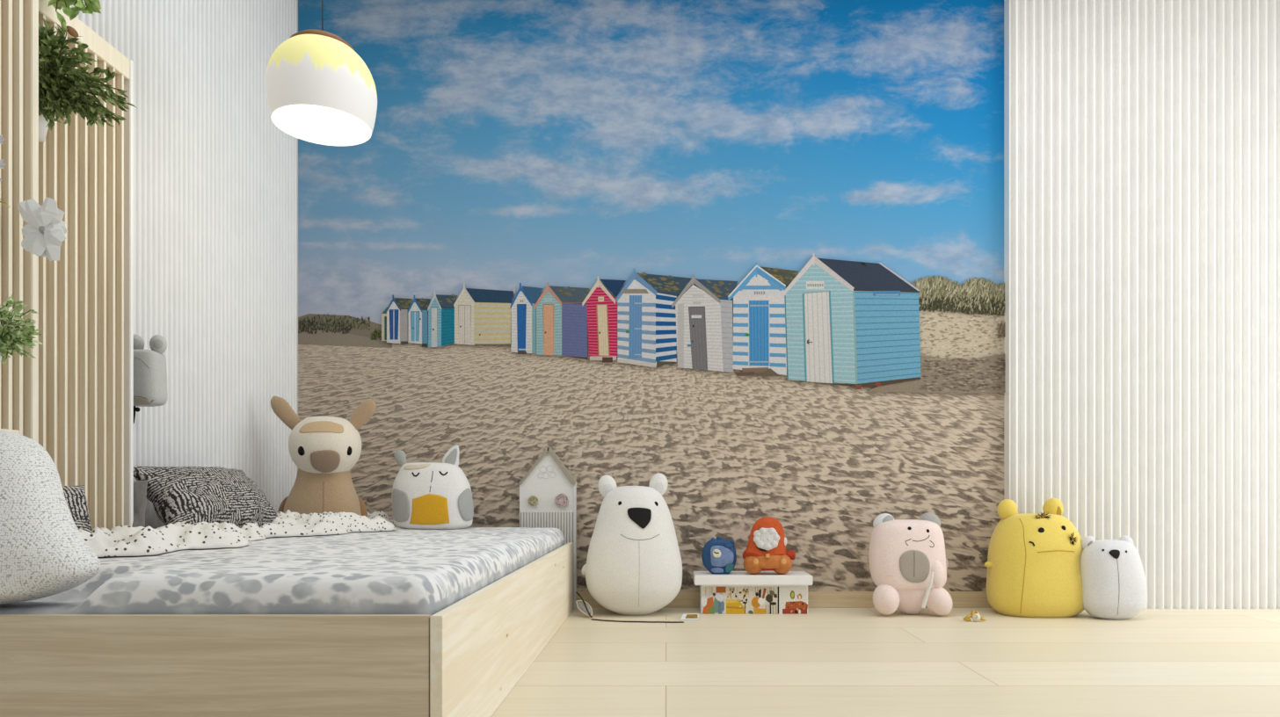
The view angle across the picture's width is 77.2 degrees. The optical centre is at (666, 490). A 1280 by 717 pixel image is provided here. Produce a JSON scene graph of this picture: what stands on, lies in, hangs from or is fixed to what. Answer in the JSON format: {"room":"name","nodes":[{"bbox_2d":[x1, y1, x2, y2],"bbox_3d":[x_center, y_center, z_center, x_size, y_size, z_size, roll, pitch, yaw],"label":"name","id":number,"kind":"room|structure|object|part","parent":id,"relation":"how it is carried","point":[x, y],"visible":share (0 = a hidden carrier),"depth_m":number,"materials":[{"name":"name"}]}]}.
{"room":"child's bedroom","nodes":[
{"label":"child's bedroom","id":0,"kind":"room"},
{"bbox_2d":[69,0,297,529],"bbox_3d":[-1.632,-0.900,1.141,0.108,2.800,4.576,0,0,0],"label":"wall","id":1,"kind":"structure","parent":0,"point":[215,178],"depth_m":2.79,"materials":[{"name":"white paint"}]},
{"bbox_2d":[133,334,167,423],"bbox_3d":[-1.511,-0.321,2.310,0.138,0.258,0.088,0,0,0],"label":"bag","id":2,"kind":"object","parent":1,"relation":"attached to","point":[149,367],"visible":0.72,"depth_m":2.28,"materials":[{"name":"grey fabric"}]},
{"bbox_2d":[297,0,298,471],"bbox_3d":[0.850,-0.900,3.490,5.100,2.800,0.119,0,0,0],"label":"wall","id":3,"kind":"structure","parent":0,"point":[297,0],"depth_m":3.43,"materials":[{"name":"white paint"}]},
{"bbox_2d":[298,0,1005,591],"bbox_3d":[-0.055,-0.933,3.423,3.041,2.730,0.013,0,0,0],"label":"wall mural","id":4,"kind":"object","parent":3,"relation":"attached to","point":[747,255],"visible":0.87,"depth_m":3.43},
{"bbox_2d":[576,591,991,607],"bbox_3d":[-0.066,0.466,3.422,3.021,0.068,0.016,0,0,0],"label":"baseboard","id":5,"kind":"structure","parent":3,"relation":"attached to","point":[683,599],"depth_m":3.41,"materials":[{"name":"brown wood"}]},
{"bbox_2d":[490,607,1279,716],"bbox_3d":[0.850,0.525,1.180,5.100,0.050,4.700,0,0,0],"label":"floor","id":6,"kind":"structure","parent":0,"point":[824,662],"depth_m":2.29,"materials":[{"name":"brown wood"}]},
{"bbox_2d":[38,0,133,530],"bbox_3d":[-1.452,-0.895,1.925,0.087,2.790,0.549,0,0,0],"label":"divider","id":7,"kind":"object","parent":6,"relation":"on","point":[86,296],"visible":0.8,"depth_m":2.06,"materials":[{"name":"beige wood"}]},
{"bbox_2d":[47,0,101,24],"bbox_3d":[-1.381,-1.197,1.864,0.128,0.222,0.081,0,0,0],"label":"plant","id":8,"kind":"object","parent":7,"relation":"hanging from","point":[72,12],"visible":0.98,"depth_m":1.87,"materials":[{"name":"green plant"}]},
{"bbox_3d":[-1.471,-1.147,1.917,0.016,0.055,0.535,0,0,0],"label":"rail","id":9,"kind":"part","parent":7,"relation":"part of","materials":[{"name":"beige wood"}]},
{"bbox_2d":[38,18,137,141],"bbox_3d":[-1.325,-0.940,1.815,0.292,0.295,0.154,0,0,0],"label":"plant","id":10,"kind":"object","parent":7,"relation":"hanging from","point":[60,87],"visible":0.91,"depth_m":1.79,"materials":[{"name":"green plant"}]},
{"bbox_3d":[-1.423,-0.824,1.810,0.052,0.060,0.052,0,0,0],"label":"pot","id":11,"kind":"part","parent":10,"relation":"part of","materials":[{"name":"white ceramic"}]},
{"bbox_3d":[-1.478,-0.339,2.192,0.034,1.677,0.014,0,0,0],"label":"post","id":12,"kind":"part","parent":7,"relation":"part of","materials":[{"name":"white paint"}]},
{"bbox_2d":[0,543,573,716],"bbox_3d":[-0.913,0.358,2.353,1.054,0.283,1.943,0,0,0],"label":"bed","id":13,"kind":"object","parent":6,"relation":"on","point":[463,659],"visible":0.64,"depth_m":1.38,"materials":[{"name":"brown wood"}]},
{"bbox_2d":[0,527,564,615],"bbox_3d":[-0.914,0.264,2.353,1.003,0.234,1.891,0,0,0],"label":"mattress","id":14,"kind":"object","parent":13,"relation":"on","point":[399,571],"visible":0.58,"depth_m":1.53,"materials":[{"name":"white fabric"}]},
{"bbox_2d":[0,430,101,604],"bbox_3d":[-1.265,0.046,1.485,0.433,0.326,0.201,0,0,0],"label":"cushion","id":15,"kind":"object","parent":14,"relation":"on","point":[43,552],"visible":1,"depth_m":1.44,"materials":[{"name":"white fabric"}]},
{"bbox_2d":[62,485,92,533],"bbox_3d":[-1.381,0.070,1.770,0.114,0.164,0.200,0,0,30],"label":"cushion","id":16,"kind":"object","parent":14,"relation":"on","point":[75,496],"visible":0.2,"depth_m":1.82,"materials":[{"name":"black fabric"}]},
{"bbox_2d":[78,509,405,557],"bbox_3d":[-1.168,0.112,2.458,0.664,0.088,1.656,0,0,0],"label":"throw blanket","id":17,"kind":"object","parent":14,"relation":"on","point":[121,541],"visible":0.82,"depth_m":2.08,"materials":[{"name":"white fabric"}]},
{"bbox_2d":[131,480,148,527],"bbox_3d":[-1.500,0.060,2.217,0.110,0.178,0.066,0,0,-12],"label":"cushion","id":18,"kind":"object","parent":17,"relation":"on","point":[140,488],"visible":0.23,"depth_m":2.22,"materials":[{"name":"grey fabric"}]},
{"bbox_2d":[133,466,277,528],"bbox_3d":[-1.409,0.038,2.495,0.214,0.225,0.507,0,0,11],"label":"cushion","id":19,"kind":"object","parent":17,"relation":"on","point":[190,495],"visible":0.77,"depth_m":2.37,"materials":[{"name":"black fabric"}]},
{"bbox_2d":[270,396,376,517],"bbox_3d":[-1.296,-0.111,3.019,0.397,0.488,0.227,0,0,0],"label":"plush toy","id":20,"kind":"object","parent":17,"relation":"on","point":[324,450],"visible":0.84,"depth_m":2.96,"materials":[{"name":"beige fabric"}]},
{"bbox_3d":[-1.449,0.074,3.070,0.072,0.110,0.060,0,0,0],"label":"arm","id":21,"kind":"part","parent":20,"relation":"part of","materials":[{"name":"beige fabric"}]},
{"bbox_3d":[-1.180,0.074,3.070,0.068,0.110,0.060,0,0,0],"label":"arm","id":22,"kind":"part","parent":20,"relation":"part of","materials":[{"name":"beige fabric"}]},
{"bbox_2d":[391,445,473,530],"bbox_3d":[-0.918,-0.013,3.158,0.320,0.330,0.176,0,0,0],"label":"plush toy","id":23,"kind":"object","parent":14,"relation":"on","point":[425,496],"visible":0.98,"depth_m":3.09,"materials":[{"name":"white fabric"}]},
{"bbox_2d":[518,446,576,609],"bbox_3d":[-0.500,0.156,3.384,0.240,0.685,0.046,0,0,0],"label":"house","id":24,"kind":"structure","parent":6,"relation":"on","point":[548,491],"depth_m":3.38,"materials":[{"name":"white wood"}]},
{"bbox_3d":[-0.556,-0.104,3.385,0.127,0.164,0.044,0,0,0],"label":"roof trim","id":25,"kind":"part","parent":24,"relation":"part of","materials":[{"name":"white wood"}]},
{"bbox_3d":[-0.504,0.163,3.390,0.228,0.673,0.030,0,0,0],"label":"panel","id":26,"kind":"part","parent":24,"relation":"part of","materials":[{"name":"white wood"}]},
{"bbox_3d":[-0.504,0.290,3.373,0.220,0.396,0.005,0,0,0],"label":"ribbed panel","id":27,"kind":"part","parent":24,"relation":"part of","materials":[{"name":"white wood"}]},
{"bbox_3d":[-0.441,-0.106,3.385,0.118,0.160,0.044,0,0,0],"label":"roof trim","id":28,"kind":"part","parent":24,"relation":"part of","materials":[{"name":"white wood"}]},
{"bbox_2d":[575,591,683,623],"bbox_3d":[-0.168,0.454,3.084,0.478,0.093,0.106,0,0,25],"label":"cord","id":29,"kind":"object","parent":6,"relation":"on","point":[585,607],"visible":1,"depth_m":3.07,"materials":[{"name":"grey plastic"}]},
{"bbox_2d":[581,473,682,615],"bbox_3d":[-0.139,0.215,3.245,0.408,0.569,0.290,0,0,0],"label":"plush toy","id":30,"kind":"object","parent":6,"relation":"on","point":[633,566],"visible":1,"depth_m":3.14,"materials":[{"name":"white fabric"}]},
{"bbox_2d":[680,613,698,620],"bbox_3d":[0.091,0.492,3.123,0.074,0.013,0.075,0,0,0],"label":"paper tag","id":31,"kind":"object","parent":6,"relation":"on","point":[692,616],"visible":1,"depth_m":3.11,"materials":[{"name":"white paper"}]},
{"bbox_2d":[685,614,697,618],"bbox_3d":[0.098,0.490,3.122,0.048,0.008,0.049,0,0,0],"label":"print","id":32,"kind":"object","parent":31,"relation":"on","point":[687,616],"depth_m":3.12,"materials":[{"name":"gold metal"}]},
{"bbox_2d":[692,571,812,614],"bbox_3d":[0.350,0.421,3.312,0.474,0.158,0.193,0,0,0],"label":"storage box","id":33,"kind":"object","parent":6,"relation":"on","point":[736,592],"visible":1,"depth_m":3.24,"materials":[{"name":"multicoloured cardboard"}]},
{"bbox_2d":[701,536,736,574],"bbox_3d":[0.216,0.265,3.277,0.142,0.155,0.066,0,0,0],"label":"figurine","id":34,"kind":"object","parent":33,"relation":"on","point":[718,556],"visible":1,"depth_m":3.25,"materials":[{"name":"blue fabric"}]},
{"bbox_3d":[0.350,0.362,3.312,0.474,0.039,0.193,0,0,0],"label":"lid","id":35,"kind":"part","parent":33,"relation":"part of","materials":[{"name":"white cardboard"}]},
{"bbox_2d":[742,516,795,574],"bbox_3d":[0.419,0.226,3.272,0.216,0.233,0.108,0,0,0],"label":"figurine","id":36,"kind":"object","parent":33,"relation":"on","point":[766,549],"visible":1,"depth_m":3.24,"materials":[{"name":"orange fabric"}]},
{"bbox_2d":[753,559,758,564],"bbox_3d":[0.361,0.287,3.227,0.023,0.026,0.006,0,0,0],"label":"light","id":37,"kind":"object","parent":36,"relation":"attached to","point":[755,561],"depth_m":3.22,"materials":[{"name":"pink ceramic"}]},
{"bbox_2d":[745,516,785,558],"bbox_3d":[0.405,0.201,3.280,0.170,0.182,0.093,0,0,0],"label":"hood","id":38,"kind":"object","parent":36,"relation":"attached to","point":[767,539],"depth_m":3.24,"materials":[{"name":"orange fabric"}]},
{"bbox_2d":[780,559,786,564],"bbox_3d":[0.472,0.287,3.227,0.023,0.026,0.006,0,0,0],"label":"light","id":39,"kind":"object","parent":36,"relation":"attached to","point":[782,561],"depth_m":3.22,"materials":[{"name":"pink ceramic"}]},
{"bbox_3d":[0.498,0.264,3.280,0.059,0.042,0.034,0,0,0],"label":"arm","id":40,"kind":"part","parent":36,"relation":"part of","materials":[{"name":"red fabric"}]},
{"bbox_2d":[868,513,952,616],"bbox_3d":[0.980,0.294,3.219,0.319,0.406,0.205,0,0,0],"label":"plush toy","id":41,"kind":"object","parent":6,"relation":"on","point":[908,562],"visible":1,"depth_m":3.15,"materials":[{"name":"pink fabric"}]},
{"bbox_3d":[1.060,0.326,3.160,0.067,0.117,0.050,0,0,0],"label":"arm","id":42,"kind":"part","parent":41,"relation":"part of"},
{"bbox_2d":[963,610,985,621],"bbox_3d":[1.174,0.478,3.050,0.087,0.043,0.028,0,0,0],"label":"trinket","id":43,"kind":"object","parent":6,"relation":"on","point":[976,617],"visible":1,"depth_m":3.05,"materials":[{"name":"gold ceramic"}]},
{"bbox_2d":[984,498,1083,618],"bbox_3d":[1.488,0.267,3.245,0.408,0.472,0.292,0,0,0],"label":"plush toy","id":44,"kind":"object","parent":6,"relation":"on","point":[1033,564],"visible":1,"depth_m":3.13,"materials":[{"name":"yellow fabric"}]},
{"bbox_3d":[1.309,0.301,3.245,0.043,0.026,0.032,0,0,0],"label":"arm","id":45,"kind":"part","parent":44,"relation":"part of","materials":[{"name":"yellow fabric"}]},
{"bbox_2d":[1079,535,1147,619],"bbox_3d":[1.747,0.339,3.135,0.250,0.322,0.176,0,0,0],"label":"plush toy","id":46,"kind":"object","parent":6,"relation":"on","point":[1113,578],"visible":0.98,"depth_m":3.07,"materials":[{"name":"white fabric"}]},
{"bbox_2d":[1003,0,1279,609],"bbox_3d":[2.395,-0.900,3.400,1.898,2.800,0.062,0,0,0],"label":"wall","id":47,"kind":"structure","parent":0,"point":[1142,137],"depth_m":3.38,"materials":[{"name":"white paint"}]},
{"bbox_3d":[0.850,-2.350,1.190,5.100,0.100,4.720,0,0,0],"label":"ceiling","id":48,"kind":"structure","parent":0,"visible":0},
{"bbox_2d":[0,0,38,443],"bbox_3d":[-1.330,-1.085,1.623,0.036,2.430,0.109,0,0,0],"label":"slatted screen","id":49,"kind":"object","parent":48,"relation":"attached to","point":[18,18],"visible":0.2,"depth_m":1.63,"materials":[{"name":"beige wood"}]},
{"bbox_2d":[0,134,9,207],"bbox_3d":[-1.274,-0.612,1.529,0.043,0.145,0.011,0,0,0],"label":"flower spray","id":50,"kind":"object","parent":49,"relation":"attached to","point":[2,163],"visible":1,"depth_m":1.53,"materials":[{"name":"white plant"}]},
{"bbox_3d":[-1.322,-0.111,1.599,0.014,0.022,0.062,0,0,0],"label":"cross rail","id":51,"kind":"part","parent":49,"relation":"part of","materials":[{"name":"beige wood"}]},
{"bbox_3d":[-1.337,-1.087,1.620,0.018,2.425,0.104,0,0,0],"label":"panel","id":52,"kind":"part","parent":49,"relation":"part of","materials":[{"name":"beige wood"}]},
{"bbox_2d":[0,295,42,364],"bbox_3d":[-1.259,-0.294,1.530,0.146,0.158,0.083,0,0,0],"label":"plant","id":53,"kind":"object","parent":49,"relation":"attached to","point":[10,328],"visible":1,"depth_m":1.52,"materials":[{"name":"green plant"}]},
{"bbox_3d":[-1.330,-1.085,1.667,0.036,2.430,0.019,0,0,0],"label":"edge post","id":54,"kind":"part","parent":49,"relation":"part of","materials":[{"name":"beige wood"}]},
{"bbox_2d":[17,196,68,261],"bbox_3d":[-1.240,-0.518,1.588,0.114,0.122,0.032,0,0,0],"label":"paper flower","id":55,"kind":"object","parent":49,"relation":"attached to","point":[46,229],"visible":1,"depth_m":1.58,"materials":[{"name":"white paper"}]},
{"bbox_2d":[265,0,377,145],"bbox_3d":[-0.999,-1.679,2.330,0.299,1.242,0.299,0,0,0],"label":"pendant lamp","id":56,"kind":"object","parent":48,"relation":"hanging from","point":[319,90],"visible":1,"depth_m":2.24,"materials":[{"name":"white"}]},
{"bbox_2d":[273,104,370,141],"bbox_3d":[-0.999,-1.073,2.330,0.260,0.005,0.260,0,0,0],"label":"diffuser","id":57,"kind":"object","parent":56,"relation":"attached to","point":[305,122],"depth_m":2.33,"materials":[{"name":"white plastic"}]}
]}

